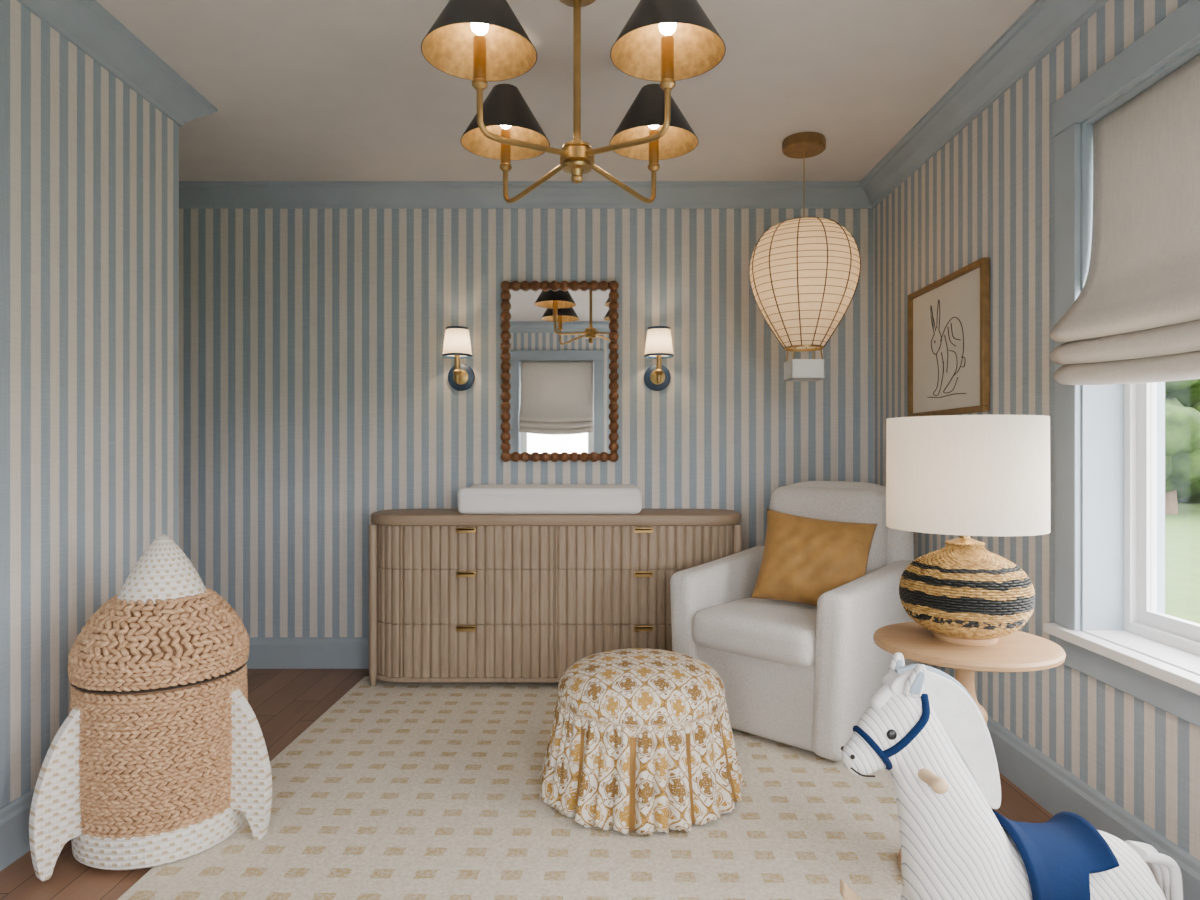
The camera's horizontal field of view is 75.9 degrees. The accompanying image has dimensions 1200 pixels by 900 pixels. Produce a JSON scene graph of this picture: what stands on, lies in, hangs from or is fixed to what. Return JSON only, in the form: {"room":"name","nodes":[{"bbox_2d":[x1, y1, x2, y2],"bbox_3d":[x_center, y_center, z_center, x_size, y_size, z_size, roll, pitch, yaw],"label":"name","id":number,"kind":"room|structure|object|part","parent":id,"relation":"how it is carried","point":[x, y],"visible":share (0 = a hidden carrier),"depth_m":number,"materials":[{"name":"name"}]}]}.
{"room":"bedroom","nodes":[
{"label":"bedroom","id":0,"kind":"room"},
{"bbox_2d":[0,0,178,807],"bbox_3d":[-2.342,-0.120,1.390,1.315,2.580,3.380,0,0,0],"label":"wall","id":1,"kind":"structure","parent":0,"point":[89,168],"depth_m":2.43,"materials":[{"name":"paper"}]},
{"bbox_2d":[0,788,34,870],"bbox_3d":[-1.675,1.089,1.400,0.020,0.163,3.400,0,0,0],"label":"baseboard","id":2,"kind":"structure","parent":1,"relation":"attached to","point":[14,816],"depth_m":2.19,"materials":[{"name":"blue paint"}]},
{"bbox_2d":[16,0,217,126],"bbox_3d":[-1.633,-1.354,1.442,0.104,0.112,3.484,0,0,0],"label":"trim","id":3,"kind":"structure","parent":1,"relation":"attached to","point":[86,24],"depth_m":2.63,"materials":[{"name":"blue paint"}]},
{"bbox_2d":[179,209,872,636],"bbox_3d":[-0.740,-0.120,4.240,4.920,2.580,0.200,0,0,0],"label":"wall","id":4,"kind":"structure","parent":0,"point":[317,398],"depth_m":4.14,"materials":[{"name":"paper"}]},
{"bbox_2d":[246,637,368,668],"bbox_3d":[-0.765,1.089,4.130,4.470,0.163,0.020,0,0,0],"label":"baseboard","id":5,"kind":"structure","parent":4,"relation":"attached to","point":[264,652],"depth_m":4.12,"materials":[{"name":"blue paint"}]},
{"bbox_2d":[442,326,474,390],"bbox_3d":[-0.745,-0.477,4.041,0.155,0.321,0.196,0,0,0],"label":"wall sconce","id":6,"kind":"object","parent":4,"relation":"attached to","point":[457,346],"visible":1,"depth_m":4.00,"materials":[{"name":"white fabric"}]},
{"bbox_3d":[-0.745,-0.491,4.020,0.155,0.012,0.155,0,0,0],"label":"shade trim","id":7,"kind":"part","parent":6,"relation":"part of","materials":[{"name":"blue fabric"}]},
{"bbox_3d":[-0.745,-0.422,4.020,0.048,0.155,0.048,0,0,0],"label":"stem","id":8,"kind":"part","parent":6,"relation":"part of","materials":[{"name":"gold metal"}]},
{"bbox_3d":[-0.745,-0.561,4.020,0.152,0.147,0.152,0,0,0],"label":"lamp shade","id":9,"kind":"part","parent":6,"relation":"part of","materials":[{"name":"fabric"}]},
{"bbox_3d":[-0.745,-0.632,4.020,0.121,0.012,0.121,0,0,0],"label":"shade trim","id":10,"kind":"part","parent":6,"relation":"part of","materials":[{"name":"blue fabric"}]},
{"bbox_2d":[179,181,872,208],"bbox_3d":[-0.765,-1.354,4.088,4.470,0.112,0.104,0,0,0],"label":"trim","id":11,"kind":"structure","parent":4,"relation":"attached to","point":[192,194],"depth_m":4.09,"materials":[{"name":"blue paint"}]},
{"bbox_2d":[501,280,618,461],"bbox_3d":[-0.215,-0.420,4.111,0.631,0.969,0.056,0,0,0],"label":"mirror","id":12,"kind":"object","parent":4,"relation":"attached to","point":[559,345],"visible":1,"depth_m":4.12,"materials":[{"name":"clear glass"}]},
{"bbox_2d":[644,326,673,390],"bbox_3d":[0.308,-0.477,4.041,0.155,0.321,0.196,0,0,0],"label":"wall sconce","id":13,"kind":"object","parent":4,"relation":"attached to","point":[657,377],"visible":1,"depth_m":4.00,"materials":[{"name":"white fabric"}]},
{"bbox_3d":[0.308,-0.422,4.020,0.048,0.155,0.048,0,0,0],"label":"stem","id":14,"kind":"part","parent":13,"relation":"part of","materials":[{"name":"gold metal"}]},
{"bbox_3d":[0.308,-0.561,4.020,0.152,0.147,0.152,0,0,0],"label":"lamp shade","id":15,"kind":"part","parent":13,"relation":"part of","materials":[{"name":"fabric"}]},
{"bbox_3d":[0.308,-0.632,4.020,0.121,0.012,0.121,0,0,0],"label":"shade trim","id":16,"kind":"part","parent":13,"relation":"part of","materials":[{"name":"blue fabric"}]},
{"bbox_3d":[0.308,-0.491,4.020,0.155,0.012,0.155,0,0,0],"label":"shade trim","id":17,"kind":"part","parent":13,"relation":"part of","materials":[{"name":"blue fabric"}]},
{"bbox_2d":[0,669,1052,899],"bbox_3d":[-0.740,1.230,1.895,4.920,0.120,4.890,0,0,0],"label":"floor","id":18,"kind":"structure","parent":0,"point":[284,703],"depth_m":2.74,"materials":[{"name":"brown wood"}]},
{"bbox_2d":[117,676,902,899],"bbox_3d":[-0.060,1.163,2.270,2.360,0.012,3.300,0,0,1],"label":"area rug","id":19,"kind":"object","parent":18,"relation":"on","point":[398,790],"visible":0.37,"depth_m":2.33,"materials":[{"name":"carpet"}]},
{"bbox_2d":[29,535,271,880],"bbox_3d":[-1.271,0.706,2.346,0.574,0.900,0.604,0,0,0],"label":"basket","id":20,"kind":"object","parent":19,"relation":"on","point":[159,756],"visible":1,"depth_m":2.14,"materials":[{"name":"wicker"}]},
{"bbox_2d":[369,509,741,685],"bbox_3d":[-0.220,0.736,3.918,1.860,0.844,0.427,0,0,0],"label":"dresser","id":21,"kind":"object","parent":19,"relation":"on","point":[455,596],"visible":0.82,"depth_m":3.73,"materials":[{"name":"brown wood"}]},
{"bbox_3d":[-1.115,0.762,3.785,0.042,0.791,0.042,0,0,0],"label":"leg","id":22,"kind":"part","parent":21,"relation":"part of","materials":[{"name":"brown wood"}]},
{"bbox_3d":[-0.645,0.856,3.716,0.092,0.018,0.022,0,0,0],"label":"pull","id":23,"kind":"part","parent":21,"relation":"part of","materials":[{"name":"gold metal"}]},
{"bbox_3d":[-0.645,0.595,3.716,0.092,0.018,0.022,0,0,0],"label":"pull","id":24,"kind":"part","parent":21,"relation":"part of","materials":[{"name":"gold metal"}]},
{"bbox_3d":[-0.645,0.383,3.716,0.092,0.018,0.022,0,0,0],"label":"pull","id":25,"kind":"part","parent":21,"relation":"part of","materials":[{"name":"gold metal"}]},
{"bbox_3d":[-0.220,1.113,3.920,1.830,0.020,0.400,0,0,0],"label":"rail","id":26,"kind":"part","parent":21,"relation":"part of","materials":[{"name":"brown wood"}]},
{"bbox_2d":[457,484,641,513],"bbox_3d":[-0.245,0.248,3.915,0.906,0.130,0.391,0,0,0],"label":"changing pad","id":27,"kind":"object","parent":21,"relation":"on","point":[479,498],"visible":1,"depth_m":3.72,"materials":[{"name":"white fabric"}]},
{"bbox_3d":[0.210,0.856,3.716,0.092,0.018,0.022,0,0,0],"label":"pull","id":28,"kind":"part","parent":21,"relation":"part of","materials":[{"name":"gold metal"}]},
{"bbox_3d":[0.210,0.595,3.716,0.092,0.018,0.022,0,0,0],"label":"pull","id":29,"kind":"part","parent":21,"relation":"part of","materials":[{"name":"gold metal"}]},
{"bbox_3d":[0.210,0.383,3.716,0.092,0.018,0.022,0,0,0],"label":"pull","id":30,"kind":"part","parent":21,"relation":"part of","materials":[{"name":"gold metal"}]},
{"bbox_3d":[0.675,0.762,3.785,0.042,0.791,0.042,0,0,0],"label":"leg","id":31,"kind":"part","parent":21,"relation":"part of","materials":[{"name":"brown wood"}]},
{"bbox_2d":[539,648,743,835],"bbox_3d":[0.142,0.932,2.631,0.693,0.448,0.690,0,0,0],"label":"ottoman","id":32,"kind":"object","parent":19,"relation":"on","point":[641,740],"visible":1,"depth_m":2.39,"materials":[{"name":"fabric"}]},
{"bbox_2d":[558,648,724,724],"bbox_3d":[0.140,0.783,2.634,0.568,0.150,0.568,0,0,0],"label":"cushion","id":33,"kind":"object","parent":32,"relation":"on","point":[631,686],"depth_m":2.45,"materials":[{"name":"fabric"}]},
{"bbox_2d":[670,481,917,760],"bbox_3d":[0.864,0.651,3.338,0.830,1.012,0.857,0,0,43],"label":"swivel armchair","id":34,"kind":"object","parent":19,"relation":"on","point":[799,675],"visible":0.64,"depth_m":3.04,"materials":[{"name":"white fabric"}]},
{"bbox_3d":[0.593,0.808,3.540,0.158,0.671,0.735,0,0,43],"label":"arm","id":35,"kind":"part","parent":34,"relation":"part of","materials":[{"name":"white fabric"}]},
{"bbox_2d":[693,597,816,667],"bbox_3d":[0.782,0.737,3.252,0.555,0.179,0.620,0,0,43],"label":"seat cushion","id":36,"kind":"object","parent":34,"relation":"on","point":[766,632],"depth_m":3.06,"materials":[{"name":"white fabric"}]},
{"bbox_2d":[751,509,876,605],"bbox_3d":[0.892,0.465,3.220,0.496,0.417,0.207,0,0,24],"label":"throw pillow","id":37,"kind":"object","parent":34,"relation":"on","point":[804,559],"visible":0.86,"depth_m":3.17,"materials":[{"name":"fabric"}]},
{"bbox_2d":[770,486,887,573],"bbox_3d":[1.011,0.432,3.494,0.560,0.530,0.195,0,-9,43],"label":"cushion","id":38,"kind":"object","parent":34,"relation":"on","point":[852,504],"depth_m":3.39,"materials":[{"name":"white fabric"}]},
{"bbox_3d":[1.072,0.630,3.559,0.767,0.970,0.248,0,0,43],"label":"backrest","id":39,"kind":"part","parent":34,"relation":"part of","materials":[{"name":"white fabric"}]},
{"bbox_3d":[1.082,0.808,3.080,0.158,0.671,0.735,0,0,43],"label":"arm","id":40,"kind":"part","parent":34,"relation":"part of","materials":[{"name":"white fabric"}]},
{"bbox_2d":[873,622,1065,871],"bbox_3d":[0.995,0.836,2.100,0.472,0.641,0.472,0,0,0],"label":"pedestal side table","id":41,"kind":"object","parent":19,"relation":"on","point":[1018,651],"visible":0.16,"depth_m":2.00,"materials":[{"name":"brown wood"}]},
{"bbox_2d":[886,415,1049,645],"bbox_3d":[0.995,0.214,2.100,0.403,0.602,0.403,0,0,0],"label":"table lamp","id":42,"kind":"object","parent":41,"relation":"on","point":[965,476],"visible":1,"depth_m":1.95,"materials":[{"name":"white fabric"}]},
{"bbox_3d":[0.995,0.063,2.100,0.403,0.300,0.403,0,0,0],"label":"lamp shade","id":43,"kind":"part","parent":42,"relation":"part of","materials":[{"name":"fabric"}]},
{"bbox_2d":[840,652,1182,899],"bbox_3d":[0.878,0.789,1.597,0.784,0.732,0.260,0,0,-7],"label":"rocking horse","id":44,"kind":"object","parent":19,"relation":"on","point":[922,726],"visible":1,"depth_m":1.52},
{"bbox_3d":[0.645,0.637,1.463,0.031,0.031,0.031,0,0,-7],"label":"handle knob","id":45,"kind":"part","parent":44,"relation":"part of","materials":[{"name":"brown wood"}]},
{"bbox_2d":[96,0,1035,180],"bbox_3d":[-0.740,-1.470,1.895,4.920,0.120,4.890,0,0,0],"label":"ceiling","id":46,"kind":"structure","parent":0,"point":[300,90],"depth_m":2.97,"materials":[{"name":"paint"}]},
{"bbox_2d":[421,0,725,203],"bbox_3d":[-0.070,-1.111,2.350,0.816,0.596,0.906,0,0,0],"label":"chandelier","id":47,"kind":"object","parent":46,"relation":"hanging from","point":[482,42],"visible":1,"depth_m":2.16,"materials":[{"name":"gold metal"}]},
{"bbox_3d":[-0.320,-1.147,2.050,0.306,0.186,0.306,0,0,0],"label":"lamp shade","id":48,"kind":"part","parent":47,"relation":"part of","materials":[{"name":"black paint"}]},
{"bbox_2d":[472,35,487,90],"bbox_3d":[-0.320,-1.028,2.050,0.042,0.135,0.042,0,0,0],"label":"socket","id":49,"kind":"object","parent":47,"relation":"attached to","point":[479,83],"depth_m":2.04,"materials":[{"name":"gold metal"}]},
{"bbox_3d":[-0.320,-1.130,2.050,0.046,0.048,0.048,0,0,0],"label":"bulb","id":50,"kind":"part","parent":47,"relation":"part of","materials":[{"name":"beige glass"}]},
{"bbox_3d":[-0.325,-1.147,2.650,0.306,0.186,0.306,0,0,0],"label":"lamp shade","id":51,"kind":"part","parent":47,"relation":"part of","materials":[{"name":"black paint"}]},
{"bbox_2d":[499,130,511,171],"bbox_3d":[-0.325,-1.028,2.650,0.042,0.135,0.042,0,0,0],"label":"socket","id":52,"kind":"object","parent":47,"relation":"attached to","point":[505,165],"depth_m":2.64,"materials":[{"name":"gold metal"}]},
{"bbox_3d":[-0.210,-0.915,2.182,0.017,0.150,0.361,0,0,40],"label":"arm","id":53,"kind":"part","parent":47,"relation":"part of","materials":[{"name":"gold metal"}]},
{"bbox_3d":[-0.213,-0.915,2.518,0.017,0.150,0.364,0,0,-40],"label":"arm","id":54,"kind":"part","parent":47,"relation":"part of","materials":[{"name":"gold metal"}]},
{"bbox_3d":[-0.070,-1.155,2.350,0.023,0.450,0.023,0,0,0],"label":"rod","id":55,"kind":"part","parent":47,"relation":"part of","materials":[{"name":"gold metal"}]},
{"bbox_3d":[0.073,-0.915,2.518,0.017,0.150,0.364,0,0,40],"label":"arm","id":56,"kind":"part","parent":47,"relation":"part of","materials":[{"name":"gold metal"}]},
{"bbox_3d":[0.070,-0.915,2.182,0.017,0.150,0.361,0,0,-40],"label":"arm","id":57,"kind":"part","parent":47,"relation":"part of","materials":[{"name":"gold metal"}]},
{"bbox_2d":[648,130,659,171],"bbox_3d":[0.185,-1.028,2.650,0.042,0.135,0.042,0,0,0],"label":"socket","id":58,"kind":"object","parent":47,"relation":"attached to","point":[653,166],"depth_m":2.64,"materials":[{"name":"gold metal"}]},
{"bbox_3d":[0.185,-1.147,2.650,0.306,0.186,0.306,0,0,0],"label":"lamp shade","id":59,"kind":"part","parent":47,"relation":"part of","materials":[{"name":"black paint"}]},
{"bbox_3d":[0.185,-1.130,2.650,0.046,0.048,0.048,0,0,0],"label":"bulb","id":60,"kind":"part","parent":47,"relation":"part of","materials":[{"name":"beige glass"}]},
{"bbox_2d":[660,35,674,90],"bbox_3d":[0.180,-1.028,2.050,0.042,0.135,0.042,0,0,0],"label":"socket","id":61,"kind":"object","parent":47,"relation":"attached to","point":[667,83],"depth_m":2.04,"materials":[{"name":"gold metal"}]},
{"bbox_3d":[0.180,-1.130,2.050,0.046,0.048,0.048,0,0,0],"label":"bulb","id":62,"kind":"part","parent":47,"relation":"part of","materials":[{"name":"beige glass"}]},
{"bbox_3d":[0.180,-1.147,2.050,0.306,0.186,0.306,0,0,0],"label":"lamp shade","id":63,"kind":"part","parent":47,"relation":"part of","materials":[{"name":"black paint"}]},
{"bbox_2d":[749,132,860,380],"bbox_3d":[0.927,-0.864,3.500,0.489,1.091,0.489,0,0,14],"label":"pendant","id":64,"kind":"object","parent":46,"relation":"hanging from","point":[804,272],"visible":1,"depth_m":3.35,"materials":[{"name":"beige paper"}]},
{"bbox_3d":[0.927,-1.195,3.500,0.005,0.330,0.005,0,0,0],"label":"cord","id":65,"kind":"part","parent":64,"relation":"part of","materials":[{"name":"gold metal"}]},
{"bbox_2d":[784,359,824,380],"bbox_3d":[0.927,-0.361,3.500,0.148,0.087,0.148,0,0,0],"label":"basket","id":66,"kind":"object","parent":64,"relation":"on","point":[794,369],"depth_m":3.43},
{"bbox_2d":[873,0,1199,860],"bbox_3d":[1.595,-0.120,1.920,0.250,2.580,4.440,0,0,0],"label":"wall","id":67,"kind":"structure","parent":0,"point":[989,191],"depth_m":2.64,"materials":[{"name":"paper"}]},
{"bbox_2d":[907,257,989,416],"bbox_3d":[1.453,-0.435,3.250,0.030,0.580,0.710,0,0,0],"label":"sketch","id":68,"kind":"object","parent":67,"relation":"attached to","point":[948,318],"visible":1,"depth_m":3.19,"materials":[{"name":"beige paper"}]},
{"bbox_2d":[861,0,1108,208],"bbox_3d":[1.418,-1.354,1.920,0.104,0.112,4.440,0,0,0],"label":"trim","id":69,"kind":"structure","parent":67,"relation":"attached to","point":[1045,24],"depth_m":2.84,"materials":[{"name":"blue paint"}]},
{"bbox_2d":[986,715,1199,899],"bbox_3d":[1.460,1.089,1.920,0.020,0.163,4.440,0,0,0],"label":"baseboard","id":70,"kind":"structure","parent":67,"relation":"attached to","point":[1053,787],"depth_m":2.38,"materials":[{"name":"blue paint"}]},
{"bbox_2d":[1044,623,1199,695],"bbox_3d":[1.515,0.566,1.726,0.190,0.034,1.482,0,0,0],"label":"sill","id":71,"kind":"structure","parent":67,"relation":"attached to","point":[1174,666],"depth_m":2.10,"materials":[{"name":"white paint"}]},
{"bbox_2d":[1050,54,1199,384],"bbox_3d":[1.450,-0.579,1.726,0.180,0.822,1.223,0,0,0],"label":"roman shade","id":72,"kind":"object","parent":67,"relation":"attached to","point":[1135,317],"visible":1,"depth_m":2.06,"materials":[{"name":"fabric"}]},
{"bbox_2d":[1053,0,1199,630],"bbox_3d":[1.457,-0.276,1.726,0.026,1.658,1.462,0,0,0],"label":"window frame","id":73,"kind":"structure","parent":67,"relation":"attached to","point":[1179,31],"depth_m":2.35,"materials":[{"name":"blue paint"}]},
{"bbox_2d":[1056,637,1199,726],"bbox_3d":[1.462,0.627,1.726,0.016,0.092,1.462,0,0,0],"label":"apron","id":74,"kind":"object","parent":67,"relation":"attached to","point":[1184,704],"visible":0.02,"depth_m":2.09,"materials":[{"name":"blue paint"}]},
{"bbox_2d":[1124,382,1199,655],"bbox_3d":[1.635,-0.224,1.726,0.080,1.553,1.252,0,0,0],"label":"window","id":75,"kind":"structure","parent":67,"relation":"in","point":[1131,625],"depth_m":2.30,"materials":[{"name":"white paint"}]},
{"bbox_3d":[1.640,-0.224,1.726,0.050,1.483,1.182,0,0,0],"label":"sashes","id":76,"kind":"part","parent":75,"relation":"part of","materials":[{"name":"white wood"}]},
{"label":"outside","id":77,"kind":"structure","parent":0,"visible":0},
{"bbox_2d":[1165,503,1199,623],"bbox_3d":[0.000,1.605,0.000,120.000,0.130,120.000,0,0,0],"label":"lawn","id":78,"kind":"structure","parent":77,"point":[1182,529],"depth_m":10.65,"materials":[{"name":"green plant"}]},
{"bbox_2d":[1165,379,1199,513],"bbox_3d":[13.748,-0.610,19.011,3.912,4.360,4.058,0,0,0],"label":"tree","id":79,"kind":"object","parent":78,"relation":"on","point":[1182,409],"visible":0.26,"depth_m":17.69,"materials":[{"name":"green plant"}]},
{"bbox_2d":[1177,404,1199,503],"bbox_3d":[18.816,-1.004,22.516,5.242,5.450,5.903,0,0,-32],"label":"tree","id":80,"kind":"object","parent":78,"relation":"on","point":[1194,497],"visible":0.02,"depth_m":22.46,"materials":[{"name":"green plant"}]}
]}

